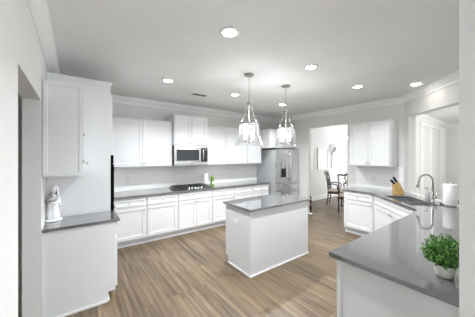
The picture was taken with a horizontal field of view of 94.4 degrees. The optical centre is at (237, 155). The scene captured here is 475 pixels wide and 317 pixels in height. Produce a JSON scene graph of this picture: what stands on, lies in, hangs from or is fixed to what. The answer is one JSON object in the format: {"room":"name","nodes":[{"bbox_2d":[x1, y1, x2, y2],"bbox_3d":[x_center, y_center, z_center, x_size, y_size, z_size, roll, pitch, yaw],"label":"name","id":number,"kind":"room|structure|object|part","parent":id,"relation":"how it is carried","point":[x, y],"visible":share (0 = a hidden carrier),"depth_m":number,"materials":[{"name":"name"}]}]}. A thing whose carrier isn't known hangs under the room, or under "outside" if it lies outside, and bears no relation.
{"room":"kitchen","nodes":[
{"label":"kitchen","id":0,"kind":"room"},
{"bbox_2d":[18,94,21,316],"bbox_3d":[-1.810,0.233,-0.401,2.610,2.735,4.700,0,0,-36],"label":"wall","id":1,"kind":"structure","parent":0,"point":[19,97],"depth_m":2.15,"materials":[{"name":"paint"}]},
{"bbox_2d":[0,0,48,316],"bbox_3d":[-1.207,0.233,1.092,0.130,2.735,6.390,0,0,-36],"label":"wall","id":2,"kind":"structure","parent":0,"point":[23,66],"depth_m":1.39,"materials":[{"name":"paint"}]},
{"bbox_2d":[42,80,87,176],"bbox_3d":[-1.830,-0.255,2.363,0.368,0.930,0.422,0,0,-36],"label":"upper cabinet","id":3,"kind":"object","parent":2,"relation":"attached to","point":[63,104],"visible":1,"depth_m":2.18,"materials":[{"name":"paint"}]},
{"bbox_3d":[-1.717,-0.246,2.455,0.019,0.880,0.378,0,0,-36],"label":"door","id":4,"kind":"part","parent":3,"relation":"part of","materials":[{"name":"paint"}]},
{"bbox_2d":[112,102,278,191],"bbox_3d":[-1.969,0.233,4.573,8.250,2.735,0.120,0,0,-36],"label":"wall","id":5,"kind":"structure","parent":0,"point":[118,109],"depth_m":4.86,"materials":[{"name":"paint"}]},
{"bbox_2d":[111,116,171,167],"bbox_3d":[-1.893,-0.232,4.317,1.146,0.916,0.378,0,0,-36],"label":"upper cabinet","id":6,"kind":"object","parent":5,"relation":"attached to","point":[136,142],"visible":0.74,"depth_m":4.17,"materials":[{"name":"paint"}]},
{"bbox_3d":[-2.033,-0.223,4.028,0.549,0.866,0.019,0,0,-36],"label":"door","id":7,"kind":"part","parent":6,"relation":"part of","materials":[{"name":"paint"}]},
{"bbox_3d":[-1.804,-0.676,4.196,1.146,0.028,0.021,0,0,-36],"label":"moulding","id":8,"kind":"part","parent":6,"relation":"part of","materials":[{"name":"paint"}]},
{"bbox_3d":[-1.580,-0.223,4.361,0.559,0.866,0.019,0,0,-36],"label":"door","id":9,"kind":"part","parent":6,"relation":"part of","materials":[{"name":"paint"}]},
{"bbox_2d":[114,164,255,191],"bbox_3d":[-1.133,0.466,5.108,4.150,0.476,0.008,0,0,-36],"label":"backsplash","id":10,"kind":"structure","parent":5,"relation":"attached to","point":[140,178],"depth_m":4.92,"materials":[{"name":"white tile"}]},
{"bbox_2d":[167,114,207,145],"bbox_3d":[-1.093,-0.527,4.856,0.773,0.635,0.458,0,0,-36],"label":"upper cabinet","id":11,"kind":"object","parent":5,"relation":"attached to","point":[186,129],"visible":0.99,"depth_m":4.66,"materials":[{"name":"paint"}]},
{"bbox_3d":[-1.132,-0.518,4.591,0.368,0.585,0.019,0,0,-36],"label":"door","id":12,"kind":"part","parent":11,"relation":"part of","materials":[{"name":"paint"}]},
{"bbox_2d":[172,145,207,165],"bbox_3d":[-1.081,0.004,4.839,0.765,0.423,0.484,0,0,-36],"label":"microwave oven","id":13,"kind":"object","parent":11,"relation":"attached to","point":[182,155],"visible":0.99,"depth_m":4.66,"materials":[{"name":"silver metal"}]},
{"bbox_3d":[-1.048,-0.004,4.655,0.600,0.288,0.022,0,0,-36],"label":"door","id":14,"kind":"part","parent":13,"relation":"part of","materials":[{"name":"silver metal"}]},
{"bbox_3d":[-0.982,0.180,4.704,0.765,0.070,0.022,0,0,-36],"label":"rail","id":15,"kind":"part","parent":13,"relation":"part of","materials":[{"name":"silver metal"}]},
{"bbox_3d":[-0.738,-0.004,4.883,0.160,0.288,0.022,0,0,-36],"label":"control panel","id":16,"kind":"part","parent":13,"relation":"part of","materials":[{"name":"black glass"}]},
{"bbox_3d":[-0.981,-0.831,4.702,0.773,0.028,0.021,0,0,-36],"label":"moulding","id":17,"kind":"part","parent":11,"relation":"part of","materials":[{"name":"paint"}]},
{"bbox_3d":[-0.830,-0.518,4.814,0.368,0.585,0.019,0,0,-36],"label":"door","id":18,"kind":"part","parent":11,"relation":"part of","materials":[{"name":"paint"}]},
{"bbox_2d":[207,125,246,164],"bbox_3d":[-0.328,-0.232,5.469,1.178,0.916,0.378,0,0,-36],"label":"upper cabinet","id":19,"kind":"object","parent":5,"relation":"attached to","point":[221,140],"visible":0.83,"depth_m":5.31,"materials":[{"name":"paint"}]},
{"bbox_3d":[-0.472,-0.223,5.176,0.570,0.866,0.019,0,0,-36],"label":"door","id":20,"kind":"part","parent":19,"relation":"part of","materials":[{"name":"paint"}]},
{"bbox_3d":[-0.239,-0.676,5.347,1.178,0.028,0.021,0,0,-36],"label":"moulding","id":21,"kind":"part","parent":19,"relation":"part of","materials":[{"name":"paint"}]},
{"bbox_3d":[-0.006,-0.223,5.519,0.570,0.866,0.019,0,0,-36],"label":"door","id":22,"kind":"part","parent":19,"relation":"part of","materials":[{"name":"paint"}]},
{"bbox_2d":[246,129,260,163],"bbox_3d":[0.356,-0.232,5.972,0.513,0.916,0.378,0,0,-36],"label":"upper cabinet","id":23,"kind":"object","parent":5,"relation":"attached to","point":[253,149],"visible":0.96,"depth_m":5.84,"materials":[{"name":"paint"}]},
{"bbox_2d":[261,129,295,148],"bbox_3d":[1.083,-0.440,6.302,1.033,0.500,0.708,0,0,-36],"label":"upper cabinet","id":24,"kind":"object","parent":5,"relation":"attached to","point":[268,136],"visible":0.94,"depth_m":5.95,"materials":[{"name":"paint"}]},
{"bbox_3d":[1.067,-0.431,5.899,0.500,0.450,0.019,0,0,-36],"label":"door","id":25,"kind":"part","parent":24,"relation":"part of","materials":[{"name":"paint"}]},
{"bbox_3d":[1.474,-0.431,6.199,0.495,0.450,0.019,0,0,-36],"label":"door","id":26,"kind":"part","parent":24,"relation":"part of","materials":[{"name":"paint"}]},
{"bbox_2d":[47,0,458,126],"bbox_3d":[2.320,-1.185,4.439,15.000,0.100,7.600,0,0,-36],"label":"ceiling","id":27,"kind":"structure","parent":0,"point":[385,47],"depth_m":2.34,"materials":[{"name":"paint"}]},
{"bbox_2d":[162,78,173,82],"bbox_3d":[-1.055,-1.128,3.339,0.184,0.010,0.184,0,0,-36],"label":"recessed light","id":28,"kind":"object","parent":27,"relation":"in","point":[166,80],"visible":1,"depth_m":3.32,"materials":[{"name":"white paint"}]},
{"bbox_2d":[190,92,208,96],"bbox_3d":[-0.710,-1.129,4.109,0.320,0.011,0.160,0,0,-36],"label":"ceiling vent","id":29,"kind":"object","parent":27,"relation":"in","point":[193,93],"visible":1,"depth_m":4.08,"materials":[{"name":"white metal"}]},
{"bbox_2d":[220,26,238,37],"bbox_3d":[-0.074,-1.128,2.025,0.184,0.010,0.184,0,0,-36],"label":"recessed light","id":30,"kind":"object","parent":27,"relation":"in","point":[229,31],"visible":1,"depth_m":2.02,"materials":[{"name":"white paint"}]},
{"bbox_2d":[235,73,262,145],"bbox_3d":[0.162,-0.635,3.087,0.396,1.000,0.396,0,0,-36],"label":"pendant light","id":31,"kind":"object","parent":27,"relation":"hanging from","point":[248,75],"visible":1,"depth_m":3.06,"materials":[{"name":"silver metal"}]},
{"bbox_3d":[0.162,-0.291,3.087,0.396,0.312,0.396,0,0,-36],"label":"lamp shade","id":32,"kind":"part","parent":31,"relation":"part of","materials":[{"name":"clear glass"}]},
{"bbox_2d":[274,85,297,146],"bbox_3d":[0.791,-0.635,3.599,0.396,1.000,0.396,0,0,-36],"label":"pendant light","id":33,"kind":"object","parent":27,"relation":"hanging from","point":[283,86],"visible":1,"depth_m":3.59,"materials":[{"name":"silver metal"}]},
{"bbox_2d":[304,64,318,69],"bbox_3d":[0.945,-1.128,2.828,0.184,0.010,0.184,0,0,-36],"label":"recessed light","id":34,"kind":"object","parent":27,"relation":"in","point":[311,66],"visible":1,"depth_m":2.82,"materials":[{"name":"white paint"}]},
{"bbox_2d":[351,85,363,88],"bbox_3d":[1.981,-1.128,3.630,0.184,0.010,0.184,0,0,-36],"label":"recessed light","id":35,"kind":"object","parent":27,"relation":"in","point":[355,86],"visible":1,"depth_m":3.61,"materials":[{"name":"white paint"}]},
{"bbox_2d":[409,82,422,85],"bbox_3d":[2.844,-1.128,3.503,0.184,0.010,0.184,0,0,-36],"label":"recessed light","id":36,"kind":"object","parent":27,"relation":"in","point":[417,83],"visible":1,"depth_m":3.50,"materials":[{"name":"white paint"}]},
{"bbox_2d":[65,196,458,316],"bbox_3d":[2.795,1.650,3.795,15.000,0.100,9.200,0,0,-36],"label":"floor","id":37,"kind":"structure","parent":0,"point":[191,274],"depth_m":2.81,"materials":[{"name":"brown wood"}]},
{"bbox_2d":[46,72,112,216],"bbox_3d":[-2.066,0.343,2.933,0.664,2.514,0.809,0,0,-36],"label":"tall cabinet","id":38,"kind":"object","parent":37,"relation":"on","point":[88,193],"visible":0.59,"depth_m":2.68,"materials":[{"name":"paint"}]},
{"bbox_3d":[-2.078,-0.891,2.924,0.636,0.046,0.809,0,0,-36],"label":"crown moulding","id":39,"kind":"part","parent":38,"relation":"part of","materials":[{"name":"paint"}]},
{"bbox_3d":[-1.719,-0.400,2.957,0.019,0.712,0.364,0,0,-36],"label":"door","id":40,"kind":"part","parent":38,"relation":"part of","materials":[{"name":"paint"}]},
{"bbox_2d":[111,155,115,210],"bbox_3d":[-2.007,0.546,2.976,0.581,1.145,0.723,0,0,-36],"label":"wall oven","id":41,"kind":"object","parent":38,"relation":"in","point":[113,206],"visible":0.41,"depth_m":2.82,"materials":[{"name":"black metal"}]},
{"bbox_3d":[-1.821,0.364,3.113,0.041,0.490,0.723,0,0,-36],"label":"door","id":42,"kind":"part","parent":41,"relation":"part of","materials":[{"name":"black glass"}]},
{"bbox_2d":[42,221,117,316],"bbox_3d":[-1.708,1.169,2.448,0.666,0.862,0.430,0,0,-36],"label":"base cabinet","id":43,"kind":"object","parent":37,"relation":"on","point":[79,265],"visible":0.94,"depth_m":2.25,"materials":[{"name":"paint"}]},
{"bbox_2d":[42,211,119,232],"bbox_3d":[-1.711,0.721,2.444,0.659,0.030,0.436,0,0,-36],"label":"countertop","id":44,"kind":"structure","parent":43,"relation":"on","point":[69,222],"depth_m":2.38,"materials":[{"name":"grey stone"}]},
{"bbox_2d":[45,185,62,222],"bbox_3d":[-1.988,0.513,2.371,0.160,0.384,0.164,0,0,-2],"label":"figurine","id":45,"kind":"object","parent":44,"relation":"on","point":[53,201],"visible":0.98,"depth_m":2.34,"materials":[{"name":"white ceramic"}]},
{"bbox_3d":[-1.943,0.488,2.342,0.051,0.090,0.090,0,0,22],"label":"arm","id":46,"kind":"part","parent":45,"relation":"part of","materials":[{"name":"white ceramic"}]},
{"bbox_3d":[-1.628,1.589,2.247,0.525,0.022,0.010,0,0,-36],"label":"shoe moulding","id":47,"kind":"part","parent":43,"relation":"part of","materials":[{"name":"white paint"}]},
{"bbox_3d":[-1.478,1.191,2.631,0.019,0.550,0.378,0,0,-36],"label":"door","id":48,"kind":"part","parent":43,"relation":"part of","materials":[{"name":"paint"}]},
{"bbox_2d":[114,196,145,248],"bbox_3d":[-2.043,1.169,4.035,0.570,0.862,0.654,0,0,-36],"label":"base cabinet","id":49,"kind":"object","parent":37,"relation":"on","point":[131,227],"visible":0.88,"depth_m":3.82,"materials":[{"name":"paint"}]},
{"bbox_3d":[-1.873,0.829,3.803,0.540,0.134,0.019,0,0,-36],"label":"drawer","id":50,"kind":"part","parent":49,"relation":"part of","materials":[{"name":"paint"}]},
{"bbox_3d":[-1.873,1.191,3.803,0.540,0.550,0.019,0,0,-36],"label":"door","id":51,"kind":"part","parent":49,"relation":"part of","materials":[{"name":"paint"}]},
{"bbox_3d":[-1.916,1.590,3.862,0.570,0.020,0.013,0,0,-36],"label":"shoe moulding","id":52,"kind":"part","parent":49,"relation":"part of","materials":[{"name":"white paint"}]},
{"bbox_2d":[145,193,177,241],"bbox_3d":[-1.576,1.169,4.379,0.586,0.862,0.654,0,0,-36],"label":"base cabinet","id":53,"kind":"object","parent":37,"relation":"on","point":[161,210],"visible":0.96,"depth_m":4.14,"materials":[{"name":"paint"}]},
{"bbox_3d":[-1.449,1.590,4.206,0.586,0.020,0.013,0,0,-36],"label":"shoe moulding","id":54,"kind":"part","parent":53,"relation":"part of","materials":[{"name":"white paint"}]},
{"bbox_3d":[-1.405,0.829,4.147,0.556,0.134,0.019,0,0,-36],"label":"drawer","id":55,"kind":"part","parent":53,"relation":"part of","materials":[{"name":"paint"}]},
{"bbox_3d":[-1.405,1.191,4.147,0.556,0.550,0.019,0,0,-36],"label":"door","id":56,"kind":"part","parent":53,"relation":"part of","materials":[{"name":"paint"}]},
{"bbox_2d":[176,189,211,235],"bbox_3d":[-1.031,1.169,4.781,0.765,0.862,0.654,0,0,-36],"label":"base cabinet","id":57,"kind":"object","parent":37,"relation":"on","point":[194,207],"visible":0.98,"depth_m":4.53,"materials":[{"name":"paint"}]},
{"bbox_3d":[-1.009,1.191,4.438,0.364,0.550,0.019,0,0,-36],"label":"door","id":58,"kind":"part","parent":57,"relation":"part of","materials":[{"name":"paint"}]},
{"bbox_2d":[114,180,269,199],"bbox_3d":[-0.824,0.721,4.933,3.720,0.030,0.639,0,0,-36],"label":"countertop","id":59,"kind":"structure","parent":57,"relation":"on","point":[159,191],"depth_m":4.40,"materials":[{"name":"grey stone"}]},
{"bbox_2d":[169,183,210,190],"bbox_3d":[-1.022,0.680,4.770,0.757,0.050,0.525,0,0,-36],"label":"gas cooktop","id":60,"kind":"object","parent":59,"relation":"in","point":[197,185],"visible":1,"depth_m":4.67,"materials":[{"name":"black metal"}]},
{"bbox_2d":[210,176,213,185],"bbox_3d":[-0.574,0.590,5.015,0.061,0.232,0.064,0,0,42],"label":"bottle","id":61,"kind":"object","parent":59,"relation":"on","point":[211,177],"visible":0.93,"depth_m":5.00,"materials":[{"name":"green plastic"}]},
{"bbox_3d":[-0.903,1.590,4.608,0.765,0.020,0.013,0,0,-36],"label":"shoe moulding","id":62,"kind":"part","parent":57,"relation":"part of","materials":[{"name":"white paint"}]},
{"bbox_3d":[-0.860,0.829,4.548,0.735,0.134,0.019,0,0,-36],"label":"drawer","id":63,"kind":"part","parent":57,"relation":"part of","materials":[{"name":"paint"}]},
{"bbox_3d":[-0.710,1.191,4.659,0.364,0.550,0.019,0,0,-36],"label":"door","id":64,"kind":"part","parent":57,"relation":"part of","materials":[{"name":"paint"}]},
{"bbox_2d":[210,187,233,227],"bbox_3d":[-0.485,1.169,5.182,0.586,0.862,0.654,0,0,-36],"label":"base cabinet","id":65,"kind":"object","parent":37,"relation":"on","point":[223,194],"visible":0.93,"depth_m":4.90,"materials":[{"name":"paint"}]},
{"bbox_3d":[-0.314,0.829,4.950,0.556,0.134,0.019,0,0,-36],"label":"drawer","id":66,"kind":"part","parent":65,"relation":"part of","materials":[{"name":"paint"}]},
{"bbox_3d":[-0.314,1.191,4.950,0.556,0.550,0.019,0,0,-36],"label":"door","id":67,"kind":"part","parent":65,"relation":"part of","materials":[{"name":"paint"}]},
{"bbox_2d":[234,185,251,199],"bbox_3d":[-0.024,1.169,5.521,0.555,0.862,0.654,0,0,-36],"label":"base cabinet","id":68,"kind":"object","parent":37,"relation":"on","point":[241,192],"visible":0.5,"depth_m":5.27,"materials":[{"name":"paint"}]},
{"bbox_3d":[0.147,0.973,5.289,0.525,0.117,0.019,0,0,-36],"label":"drawer","id":69,"kind":"part","parent":68,"relation":"part of","materials":[{"name":"paint"}]},
{"bbox_3d":[0.147,0.829,5.289,0.525,0.134,0.019,0,0,-36],"label":"drawer","id":70,"kind":"part","parent":68,"relation":"part of","materials":[{"name":"paint"}]},
{"bbox_2d":[252,184,267,196],"bbox_3d":[0.425,1.169,5.852,0.555,0.862,0.654,0,0,-36],"label":"base cabinet","id":71,"kind":"object","parent":37,"relation":"on","point":[261,189],"visible":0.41,"depth_m":5.59,"materials":[{"name":"paint"}]},
{"bbox_3d":[0.596,0.973,5.620,0.525,0.117,0.019,0,0,-36],"label":"drawer","id":72,"kind":"part","parent":71,"relation":"part of","materials":[{"name":"paint"}]},
{"bbox_3d":[0.596,0.829,5.620,0.525,0.134,0.019,0,0,-36],"label":"drawer","id":73,"kind":"part","parent":71,"relation":"part of","materials":[{"name":"paint"}]},
{"bbox_2d":[226,201,308,277],"bbox_3d":[0.490,1.169,3.466,1.242,0.862,0.598,0,0,-36],"label":"kitchen island","id":74,"kind":"object","parent":37,"relation":"on","point":[264,240],"visible":0.76,"depth_m":3.13,"materials":[{"name":"paint"}]},
{"bbox_3d":[-0.004,1.117,3.116,0.012,0.757,0.576,0,0,-36],"label":"panel","id":75,"kind":"part","parent":74,"relation":"part of","materials":[{"name":"paint"}]},
{"bbox_2d":[223,193,310,211],"bbox_3d":[0.488,0.721,3.475,1.285,0.030,0.651,0,0,-36],"label":"island countertop","id":76,"kind":"structure","parent":74,"relation":"on","point":[251,204],"depth_m":3.36,"materials":[{"name":"grey stone"}]},
{"bbox_3d":[0.511,1.589,3.438,1.242,0.022,0.528,0,0,-36],"label":"shoe moulding","id":77,"kind":"part","parent":74,"relation":"part of","materials":[{"name":"white paint"}]},
{"bbox_3d":[0.658,1.169,3.238,1.222,0.862,0.012,0,0,-36],"label":"panel","id":78,"kind":"part","parent":74,"relation":"part of","materials":[{"name":"paint"}]},
{"bbox_2d":[257,149,298,195],"bbox_3d":[1.183,0.723,6.248,0.912,1.755,0.867,0,0,-36],"label":"refrigerator","id":79,"kind":"object","parent":37,"relation":"on","point":[279,167],"visible":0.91,"depth_m":5.93,"materials":[{"name":"grey metal"}]},
{"bbox_3d":[1.188,0.290,5.854,0.453,0.890,0.072,0,0,-36],"label":"door","id":80,"kind":"part","parent":79,"relation":"part of","materials":[{"name":"silver metal"}]},
{"bbox_3d":[1.373,1.246,5.990,0.912,0.588,0.072,0,0,-36],"label":"freezer drawer","id":81,"kind":"part","parent":79,"relation":"part of","materials":[{"name":"silver metal"}]},
{"bbox_3d":[1.373,0.844,5.990,0.912,0.203,0.072,0,0,-36],"label":"drawer","id":82,"kind":"part","parent":79,"relation":"part of","materials":[{"name":"silver metal"}]},
{"bbox_3d":[1.557,0.290,6.126,0.453,0.890,0.072,0,0,-36],"label":"door","id":83,"kind":"part","parent":79,"relation":"part of","materials":[{"name":"silver metal"}]},
{"bbox_2d":[309,196,311,213],"bbox_3d":[1.996,1.350,6.001,0.090,0.500,0.089,0,0,-36],"label":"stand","id":84,"kind":"object","parent":37,"relation":"on","point":[310,206],"visible":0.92,"depth_m":5.98,"materials":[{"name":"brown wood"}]},
{"bbox_2d":[324,170,343,206],"bbox_3d":[3.169,1.048,7.179,0.565,1.114,0.580,0,0,34],"label":"dining chair","id":85,"kind":"object","parent":37,"relation":"on","point":[330,191],"visible":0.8,"depth_m":7.09,"materials":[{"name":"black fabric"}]},
{"bbox_3d":[3.212,1.147,7.151,0.430,0.045,0.500,0,0,34],"label":"seat","id":86,"kind":"part","parent":85,"relation":"part of","materials":[{"name":"beige fabric"}]},
{"bbox_2d":[337,173,347,212],"bbox_3d":[3.109,1.048,6.215,0.580,1.114,0.565,0,0,26],"label":"dining chair","id":87,"kind":"object","parent":37,"relation":"on","point":[340,195],"visible":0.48,"depth_m":6.13,"materials":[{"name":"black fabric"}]},
{"bbox_2d":[344,191,373,235],"bbox_3d":[2.620,1.169,4.533,0.654,0.862,0.573,0,0,-36],"label":"base cabinet","id":88,"kind":"object","parent":37,"relation":"on","point":[358,207],"visible":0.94,"depth_m":4.35,"materials":[{"name":"paint"}]},
{"bbox_3d":[2.388,0.829,4.362,0.019,0.134,0.543,0,0,-36],"label":"drawer","id":89,"kind":"part","parent":88,"relation":"part of","materials":[{"name":"paint"}]},
{"bbox_2d":[337,259,458,316],"bbox_3d":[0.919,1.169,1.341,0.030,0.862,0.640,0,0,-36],"label":"base cabinet","id":90,"kind":"object","parent":37,"relation":"on","point":[360,292],"visible":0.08,"depth_m":1.38,"materials":[{"name":"paint"}]},
{"bbox_2d":[374,195,429,230],"bbox_3d":[2.744,1.169,3.465,0.650,0.862,1.272,0,0,9],"label":"base cabinet","id":91,"kind":"object","parent":37,"relation":"on","point":[386,212],"visible":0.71,"depth_m":3.67,"materials":[{"name":"paint"}]},
{"bbox_3d":[2.506,0.829,3.797,0.019,0.134,0.578,0,0,9],"label":"drawer","id":92,"kind":"part","parent":91,"relation":"part of","materials":[{"name":"paint"}]},
{"bbox_3d":[2.506,1.191,3.797,0.019,0.550,0.578,0,0,9],"label":"door","id":93,"kind":"part","parent":91,"relation":"part of","materials":[{"name":"paint"}]},
{"bbox_2d":[329,186,458,307],"bbox_3d":[2.228,0.721,2.842,1.669,0.030,4.237,0,0,27],"label":"countertop","id":94,"kind":"structure","parent":91,"relation":"on","point":[391,252],"depth_m":1.67,"materials":[{"name":"grey stone"}]},
{"bbox_2d":[392,182,404,193],"bbox_3d":[2.941,0.599,4.022,0.160,0.213,0.110,0,0,19],"label":"knife block","id":95,"kind":"object","parent":94,"relation":"on","point":[397,188],"visible":0.88,"depth_m":3.98,"materials":[{"name":"brown wood"}]},
{"bbox_2d":[392,198,432,205],"bbox_3d":[2.701,0.824,3.441,0.390,0.172,0.750,0,0,9],"label":"sink","id":96,"kind":"object","parent":94,"relation":"in","point":[409,201],"visible":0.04,"depth_m":3.52,"materials":[{"name":"silver metal"}]},
{"bbox_2d":[416,174,436,201],"bbox_3d":[2.849,0.494,3.313,0.259,0.423,0.106,0,0,9],"label":"kitchen faucet","id":97,"kind":"object","parent":94,"relation":"on","point":[433,197],"visible":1,"depth_m":3.31,"materials":[{"name":"silver metal"}]},
{"bbox_3d":[2.854,0.444,3.335,0.222,0.323,0.025,0,0,9],"label":"spout","id":98,"kind":"part","parent":97,"relation":"part of","materials":[{"name":"silver metal"}]},
{"bbox_2d":[424,187,429,199],"bbox_3d":[3.034,0.608,3.513,0.078,0.196,0.070,0,0,-28],"label":"soap dispenser","id":99,"kind":"object","parent":94,"relation":"on","point":[427,193],"visible":0.99,"depth_m":3.50,"materials":[{"name":"grey"}]},
{"bbox_2d":[425,191,429,199],"bbox_3d":[3.038,0.639,3.515,0.070,0.132,0.070,0,0,9],"label":"bottle","id":100,"kind":"object","parent":99,"relation":"attached to","point":[427,194],"depth_m":3.49,"materials":[{"name":"grey"}]},
{"bbox_2d":[419,233,458,278],"bbox_3d":[1.211,0.579,1.287,0.224,0.253,0.217,0,0,-14],"label":"potted plant","id":101,"kind":"object","parent":94,"relation":"on","point":[444,256],"visible":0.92,"depth_m":1.26,"materials":[{"name":"green plant"}]},
{"bbox_3d":[1.209,0.670,1.284,0.105,0.070,0.105,0,0,-36],"label":"pot","id":102,"kind":"part","parent":101,"relation":"part of","materials":[{"name":"white ceramic"}]},
{"bbox_3d":[2.417,1.191,3.218,0.019,0.550,0.578,0,0,9],"label":"door","id":103,"kind":"part","parent":91,"relation":"part of","materials":[{"name":"paint"}]},
{"bbox_3d":[2.417,0.829,3.218,0.019,0.134,0.578,0,0,9],"label":"drawer","id":104,"kind":"part","parent":91,"relation":"part of","materials":[{"name":"paint"}]},
{"bbox_2d":[311,128,347,196],"bbox_3d":[3.022,0.233,8.084,3.950,2.735,0.120,0,0,-36],"label":"wall","id":105,"kind":"structure","parent":0,"point":[320,137],"depth_m":8.40,"materials":[{"name":"paint"}]},
{"bbox_2d":[311,148,314,169],"bbox_3d":[2.588,0.135,7.670,0.340,0.790,0.029,0,0,-36],"label":"framed picture","id":106,"kind":"object","parent":105,"relation":"attached to","point":[312,149],"visible":0.6,"depth_m":7.70,"materials":[{"name":"white"}]},
{"bbox_2d":[311,149,313,168],"bbox_3d":[2.583,0.135,7.675,0.250,0.700,0.013,0,0,-36],"label":"print","id":107,"kind":"object","parent":106,"relation":"attached to","point":[312,150],"depth_m":7.70},
{"bbox_2d":[317,148,327,169],"bbox_3d":[3.141,0.135,8.077,0.675,0.790,0.029,0,0,-36],"label":"framed picture","id":108,"kind":"object","parent":105,"relation":"attached to","point":[322,153],"visible":1,"depth_m":8.06,"materials":[{"name":"white"}]},
{"bbox_2d":[319,149,326,168],"bbox_3d":[3.137,0.135,8.083,0.585,0.700,0.013,0,0,-36],"label":"print","id":109,"kind":"object","parent":108,"relation":"attached to","point":[322,152],"depth_m":8.06},
{"bbox_2d":[311,194,337,200],"bbox_3d":[3.022,1.530,8.000,3.850,0.140,0.016,0,0,-36],"label":"baseboard","id":110,"kind":"structure","parent":105,"relation":"attached to","point":[314,198],"depth_m":8.02,"materials":[{"name":"white paint"}]},
{"bbox_2d":[330,144,337,167],"bbox_3d":[3.688,0.010,8.434,0.581,0.920,0.078,0,0,-36],"label":"stem","id":111,"kind":"object","parent":105,"relation":"attached to","point":[334,148],"visible":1,"depth_m":8.40,"materials":[{"name":"grey metal"}]},
{"bbox_2d":[321,126,347,130],"bbox_3d":[3.043,-1.073,7.971,3.850,0.125,0.088,0,0,-36],"label":"trim","id":112,"kind":"structure","parent":105,"relation":"attached to","point":[330,127],"depth_m":8.62,"materials":[{"name":"white paint"}]},
{"bbox_2d":[279,103,404,213],"bbox_3d":[2.313,0.233,5.613,0.120,2.735,3.280,0,0,-36],"label":"wall","id":113,"kind":"structure","parent":0,"point":[303,127],"depth_m":5.31,"materials":[{"name":"paint"}]},
{"bbox_2d":[349,119,396,166],"bbox_3d":[2.778,-0.232,4.559,0.378,0.916,0.778,0,0,-36],"label":"upper cabinet","id":114,"kind":"object","parent":113,"relation":"attached to","point":[371,143],"visible":1,"depth_m":4.39,"materials":[{"name":"paint"}]},
{"bbox_3d":[2.545,-0.223,4.622,0.019,0.866,0.370,0,0,-36],"label":"door","id":115,"kind":"part","parent":114,"relation":"part of","materials":[{"name":"paint"}]},
{"bbox_3d":[2.656,-0.676,4.469,0.021,0.028,0.778,0,0,-36],"label":"moulding","id":116,"kind":"part","parent":114,"relation":"part of","materials":[{"name":"paint"}]},
{"bbox_3d":[2.769,-0.223,4.317,0.019,0.866,0.370,0,0,-36],"label":"door","id":117,"kind":"part","parent":114,"relation":"part of","materials":[{"name":"paint"}]},
{"bbox_2d":[356,166,403,189],"bbox_3d":[2.956,0.466,4.631,0.008,0.476,0.905,0,0,-36],"label":"backsplash","id":118,"kind":"structure","parent":113,"relation":"attached to","point":[364,174],"depth_m":4.60,"materials":[{"name":"white tile"}]},
{"bbox_2d":[416,118,446,199],"bbox_3d":[5.372,0.233,6.425,5.770,2.735,0.120,0,0,-36],"label":"wall","id":119,"kind":"structure","parent":0,"point":[431,136],"depth_m":6.77,"materials":[{"name":"paint"}]},
{"bbox_2d":[420,121,445,200],"bbox_3d":[6.253,0.325,6.982,2.850,2.550,0.025,0,0,-36],"label":"trim","id":120,"kind":"structure","parent":119,"relation":"attached to","point":[443,130],"depth_m":7.46,"materials":[{"name":"white paint"}]},
{"bbox_2d":[416,114,458,127],"bbox_3d":[6.376,-1.073,4.959,5.650,0.125,3.430,0,0,-36],"label":"trim","id":121,"kind":"structure","parent":119,"relation":"attached to","point":[424,117],"depth_m":6.97,"materials":[{"name":"white paint"}]},
{"bbox_2d":[405,82,458,205],"bbox_3d":[3.157,0.233,3.336,0.120,2.735,1.846,0,0,9],"label":"wall","id":122,"kind":"structure","parent":0,"point":[448,96],"depth_m":4.05,"materials":[{"name":"paint"}]},
{"bbox_2d":[447,127,458,200],"bbox_3d":[8.729,0.233,6.629,0.120,2.735,3.530,0,0,-36],"label":"wall","id":123,"kind":"structure","parent":0,"point":[452,132],"depth_m":7.88,"materials":[{"name":"paint"}]},
{"bbox_2d":[459,0,474,316],"bbox_3d":[2.015,0.233,1.657,2.440,2.735,0.130,0,0,-36],"label":"wall","id":124,"kind":"structure","parent":0,"point":[466,7],"depth_m":0.97,"materials":[{"name":"paint"}]},
{"bbox_2d":[26,0,458,122],"bbox_3d":[1.001,-1.073,2.748,5.390,0.125,6.340,0,0,-36],"label":"trim","id":125,"kind":"structure","parent":124,"relation":"attached to","point":[38,9],"depth_m":4.19,"materials":[{"name":"white paint"}]},
{"bbox_3d":[2.969,0.523,3.069,0.144,0.365,0.144,0,0,-36],"label":"paper towel holder","id":126,"kind":"object","parent":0,"visible":0},
{"bbox_2d":[443,184,457,205],"bbox_3d":[2.969,0.548,3.069,0.152,0.286,0.152,0,0,-36],"label":"paper towel roll","id":127,"kind":"object","parent":126,"relation":"on","point":[450,191],"visible":1,"depth_m":3.01,"materials":[{"name":"white paper"}]},
{"bbox_3d":[-0.751,0.538,5.196,0.095,0.335,0.095,0,0,-36],"label":"paper towel holder","id":128,"kind":"object","parent":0,"visible":0},
{"bbox_2d":[204,174,207,184],"bbox_3d":[-0.751,0.564,5.196,0.100,0.256,0.100,0,0,-36],"label":"paper towel roll","id":129,"kind":"object","parent":128,"relation":"on","point":[205,175],"visible":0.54,"depth_m":5.15,"materials":[{"name":"white paper"}]}
]}

